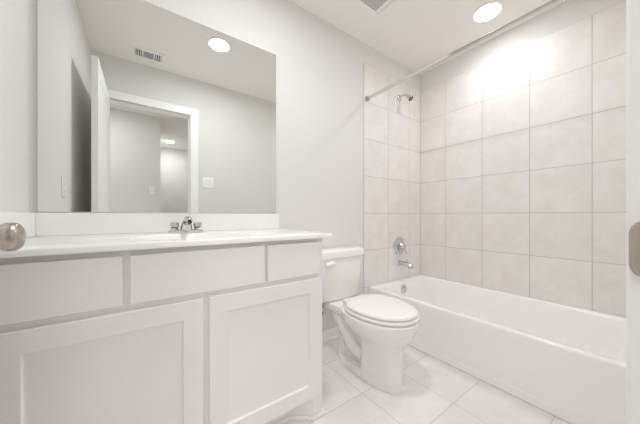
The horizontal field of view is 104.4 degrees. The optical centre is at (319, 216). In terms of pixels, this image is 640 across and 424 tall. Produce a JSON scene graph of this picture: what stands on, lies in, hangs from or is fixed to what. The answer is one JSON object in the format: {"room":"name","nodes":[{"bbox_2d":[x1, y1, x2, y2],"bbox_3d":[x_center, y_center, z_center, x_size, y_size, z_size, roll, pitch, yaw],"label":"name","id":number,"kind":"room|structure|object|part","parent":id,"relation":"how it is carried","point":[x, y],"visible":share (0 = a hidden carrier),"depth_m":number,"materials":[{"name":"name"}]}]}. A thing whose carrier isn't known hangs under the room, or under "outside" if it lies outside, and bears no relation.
{"room":"bathroom","nodes":[
{"label":"bathroom","id":0,"kind":"room"},
{"bbox_2d":[0,222,25,251],"bbox_3d":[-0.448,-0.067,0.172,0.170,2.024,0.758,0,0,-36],"label":"door knob","id":1,"kind":"object","parent":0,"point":[12,235],"depth_m":0.44,"materials":[{"name":"metal"}]},
{"bbox_2d":[0,0,30,211],"bbox_3d":[-0.791,-0.268,0.376,0.100,2.440,1.509,0,0,-36],"label":"wall","id":2,"kind":"structure","parent":0,"point":[15,15],"depth_m":0.90,"materials":[{"name":"paint"}]},
{"bbox_2d":[31,0,419,330],"bbox_3d":[-0.092,-0.268,1.859,2.960,2.440,0.108,0,0,-36],"label":"wall","id":3,"kind":"structure","parent":0,"point":[348,165],"depth_m":1.96,"materials":[{"name":"paint"}]},
{"bbox_2d":[37,0,275,213],"bbox_3d":[-0.730,-0.542,1.337,1.072,1.052,0.016,0,0,-36],"label":"mirror","id":4,"kind":"object","parent":3,"relation":"attached to","point":[143,106],"visible":1,"depth_m":1.23,"materials":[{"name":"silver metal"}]},
{"bbox_2d":[36,212,278,235],"bbox_3d":[-0.722,0.034,1.341,1.097,0.098,0.018,0,0,-36],"label":"backsplash","id":5,"kind":"structure","parent":3,"relation":"attached to","point":[47,223],"depth_m":1.21,"materials":[{"name":"stone"}]},
{"bbox_2d":[322,326,339,342],"bbox_3d":[0.036,0.912,1.879,0.832,0.087,0.024,0,0,-36],"label":"baseboard","id":6,"kind":"structure","parent":3,"relation":"attached to","point":[332,333],"depth_m":1.91,"materials":[{"name":"paint"}]},
{"bbox_2d":[393,237,407,254],"bbox_3d":[0.788,0.288,2.376,0.178,0.178,0.074,0,0,-36],"label":"shower valve","id":7,"kind":"object","parent":3,"relation":"attached to","point":[399,246],"visible":1,"depth_m":2.37,"materials":[{"name":"silver metal"}]},
{"bbox_2d":[397,94,412,100],"bbox_3d":[0.810,-1.124,2.345,0.060,0.104,0.149,0,0,-36],"label":"showerhead","id":8,"kind":"object","parent":3,"relation":"attached to","point":[410,97],"visible":1,"depth_m":2.33,"materials":[{"name":"silver metal"}]},
{"bbox_2d":[397,259,413,268],"bbox_3d":[0.811,0.449,2.344,0.066,0.083,0.152,0,0,-36],"label":"tub spout","id":9,"kind":"object","parent":3,"relation":"attached to","point":[408,265],"visible":1,"depth_m":2.33,"materials":[{"name":"silver metal"}]},
{"bbox_2d":[365,0,558,100],"bbox_3d":[0.843,-1.015,1.538,0.044,0.044,1.501,0,0,-36],"label":"shower curtain rod","id":10,"kind":"object","parent":3,"relation":"attached to","point":[367,98],"visible":1,"depth_m":1.54,"materials":[{"name":"metal"}]},
{"bbox_2d":[283,338,570,423],"bbox_3d":[0.965,1.002,-0.417,3.885,0.100,5.040,0,0,-36],"label":"floor","id":11,"kind":"structure","parent":0,"point":[436,391],"depth_m":1.28,"materials":[{"name":"tile"}]},
{"bbox_2d":[0,238,324,423],"bbox_3d":[-0.579,0.527,1.100,1.085,0.850,0.577,0,0,-36],"label":"vanity cabinet","id":12,"kind":"object","parent":11,"relation":"on","point":[221,333],"visible":0.93,"depth_m":0.81,"materials":[{"name":"paint"}]},
{"bbox_3d":[-0.700,0.194,0.670,0.262,0.149,0.019,0,0,-36],"label":"drawer","id":13,"kind":"part","parent":12,"relation":"part of","materials":[{"name":"paint"}]},
{"bbox_3d":[-0.610,0.562,0.735,0.484,0.546,0.019,0,0,-36],"label":"door","id":14,"kind":"part","parent":12,"relation":"part of","materials":[{"name":"paint"}]},
{"bbox_2d":[0,211,331,257],"bbox_3d":[-0.565,0.097,1.105,1.114,0.224,0.584,0,0,-36],"label":"countertop","id":15,"kind":"structure","parent":12,"relation":"on","point":[47,233],"depth_m":1.07,"materials":[{"name":"stone"}]},
{"bbox_2d":[168,216,203,232],"bbox_3d":[-0.646,0.041,1.210,0.158,0.084,0.156,0,0,-36],"label":"faucet","id":16,"kind":"object","parent":15,"relation":"on","point":[186,225],"visible":1,"depth_m":1.22,"materials":[{"name":"silver metal"}]},
{"bbox_3d":[-0.713,0.051,1.217,0.044,0.046,0.044,0,0,-36],"label":"handle","id":17,"kind":"part","parent":16,"relation":"part of","materials":[{"name":"silver metal"}]},
{"bbox_3d":[-0.647,0.040,1.212,0.060,0.083,0.151,0,0,-36],"label":"spout","id":18,"kind":"part","parent":16,"relation":"part of","materials":[{"name":"silver metal"}]},
{"bbox_3d":[-0.630,0.051,1.276,0.044,0.046,0.044,0,0,-36],"label":"handle","id":19,"kind":"part","parent":16,"relation":"part of","materials":[{"name":"silver metal"}]},
{"bbox_3d":[-0.403,0.194,0.883,0.432,0.149,0.019,0,0,-36],"label":"drawer","id":20,"kind":"part","parent":12,"relation":"part of","materials":[{"name":"paint"}]},
{"bbox_3d":[-0.199,0.562,1.028,0.484,0.546,0.019,0,0,-36],"label":"door","id":21,"kind":"part","parent":12,"relation":"part of","materials":[{"name":"paint"}]},
{"bbox_3d":[-0.111,0.194,1.091,0.260,0.149,0.019,0,0,-36],"label":"drawer","id":22,"kind":"part","parent":12,"relation":"part of","materials":[{"name":"paint"}]},
{"bbox_3d":[-0.567,0.943,1.096,1.071,0.018,0.538,0,0,-36],"label":"shoe molding","id":23,"kind":"part","parent":12,"relation":"part of","materials":[{"name":"paint"}]},
{"bbox_3d":[-0.085,0.894,1.172,0.110,0.115,0.022,0,0,0],"label":"return panel","id":24,"kind":"part","parent":12,"relation":"part of","materials":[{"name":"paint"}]},
{"bbox_2d":[322,245,419,393],"bbox_3d":[0.267,0.593,1.584,0.422,0.719,0.760,0,0,-36],"label":"toilet","id":25,"kind":"object","parent":11,"relation":"on","point":[375,329],"visible":0.95,"depth_m":1.43,"materials":[{"name":"ceramic"}]},
{"bbox_3d":[0.069,0.318,1.637,0.079,0.035,0.031,0,0,-36],"label":"lever handle","id":26,"kind":"part","parent":25,"relation":"part of","materials":[{"name":"plastic"}]},
{"bbox_3d":[0.110,0.439,1.805,0.408,0.301,0.206,0,0,-36],"label":"tank","id":27,"kind":"part","parent":25,"relation":"part of","materials":[{"name":"white ceramic"}]},
{"bbox_3d":[0.111,0.260,1.803,0.422,0.054,0.223,0,0,-36],"label":"tank lid","id":28,"kind":"part","parent":25,"relation":"part of","materials":[{"name":"white ceramic"}]},
{"bbox_3d":[0.314,0.759,1.518,0.376,0.385,0.598,0,0,-36],"label":"bowl","id":29,"kind":"part","parent":25,"relation":"part of","materials":[{"name":"white ceramic"}]},
{"bbox_3d":[0.360,0.550,1.454,0.370,0.014,0.433,0,0,-36],"label":"seat","id":30,"kind":"part","parent":25,"relation":"part of","materials":[{"name":"plastic"}]},
{"bbox_3d":[0.360,0.525,1.454,0.354,0.018,0.417,0,0,-36],"label":"lid","id":31,"kind":"part","parent":25,"relation":"part of","materials":[{"name":"plastic"}]},
{"bbox_2d":[369,275,625,423],"bbox_3d":[1.175,0.781,1.775,0.788,0.341,1.500,0,0,-36],"label":"bathtub","id":32,"kind":"object","parent":11,"relation":"on","point":[567,362],"visible":0.88,"depth_m":1.47,"materials":[{"name":"ceramic"}]},
{"bbox_3d":[0.774,0.673,2.288,0.080,0.080,0.018,0,0,-36],"label":"overflow plate","id":33,"kind":"part","parent":32,"relation":"part of","materials":[{"name":"silver metal"}]},
{"bbox_2d":[289,0,566,74],"bbox_3d":[0.965,-1.538,-0.417,3.885,0.100,5.040,0,0,-36],"label":"ceiling","id":34,"kind":"structure","parent":0,"point":[414,34],"depth_m":1.91,"materials":[{"name":"paint"}]},
{"bbox_2d":[353,0,393,14],"bbox_3d":[0.371,-1.480,1.624,0.300,0.016,0.292,0,0,-36],"label":"exhaust fan","id":35,"kind":"object","parent":34,"relation":"attached to","point":[375,7],"visible":1,"depth_m":1.73,"materials":[{"name":"white plastic"}]},
{"bbox_2d":[361,0,386,9],"bbox_3d":[0.371,-1.478,1.624,0.232,0.003,0.232,0,0,-36],"label":"grille","id":36,"kind":"object","parent":35,"relation":"attached to","point":[368,4],"depth_m":1.73,"materials":[{"name":"white plastic"}]},
{"bbox_2d":[471,0,504,22],"bbox_3d":[1.220,-1.484,1.811,0.204,0.009,0.204,0,0,-36],"label":"recessed light","id":37,"kind":"object","parent":34,"relation":"in","point":[487,11],"visible":1,"depth_m":1.80,"materials":[{"name":"white glass"}]},
{"bbox_2d":[420,0,625,316],"bbox_3d":[1.569,-0.268,1.990,0.103,2.440,1.625,0,0,-36],"label":"wall","id":38,"kind":"structure","parent":0,"point":[523,131],"depth_m":1.84,"materials":[{"name":"tile"}]},
{"bbox_3d":[0.469,-0.268,0.277,3.685,2.440,0.116,0,0,-36],"label":"wall","id":39,"kind":"structure","parent":0,"visible":0},
{"bbox_2d":[626,0,639,423],"bbox_3d":[0.077,-0.105,0.005,0.867,2.115,0.132,0,0,-36],"label":"trim","id":40,"kind":"structure","parent":39,"relation":"attached to","point":[632,6],"depth_m":0.26,"materials":[{"name":"paint"}]},
{"bbox_3d":[0.339,0.034,0.242,0.004,0.057,0.047,0,0,-36],"label":"strike plate","id":41,"kind":"part","parent":40,"relation":"part of","materials":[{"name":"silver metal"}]}
]}

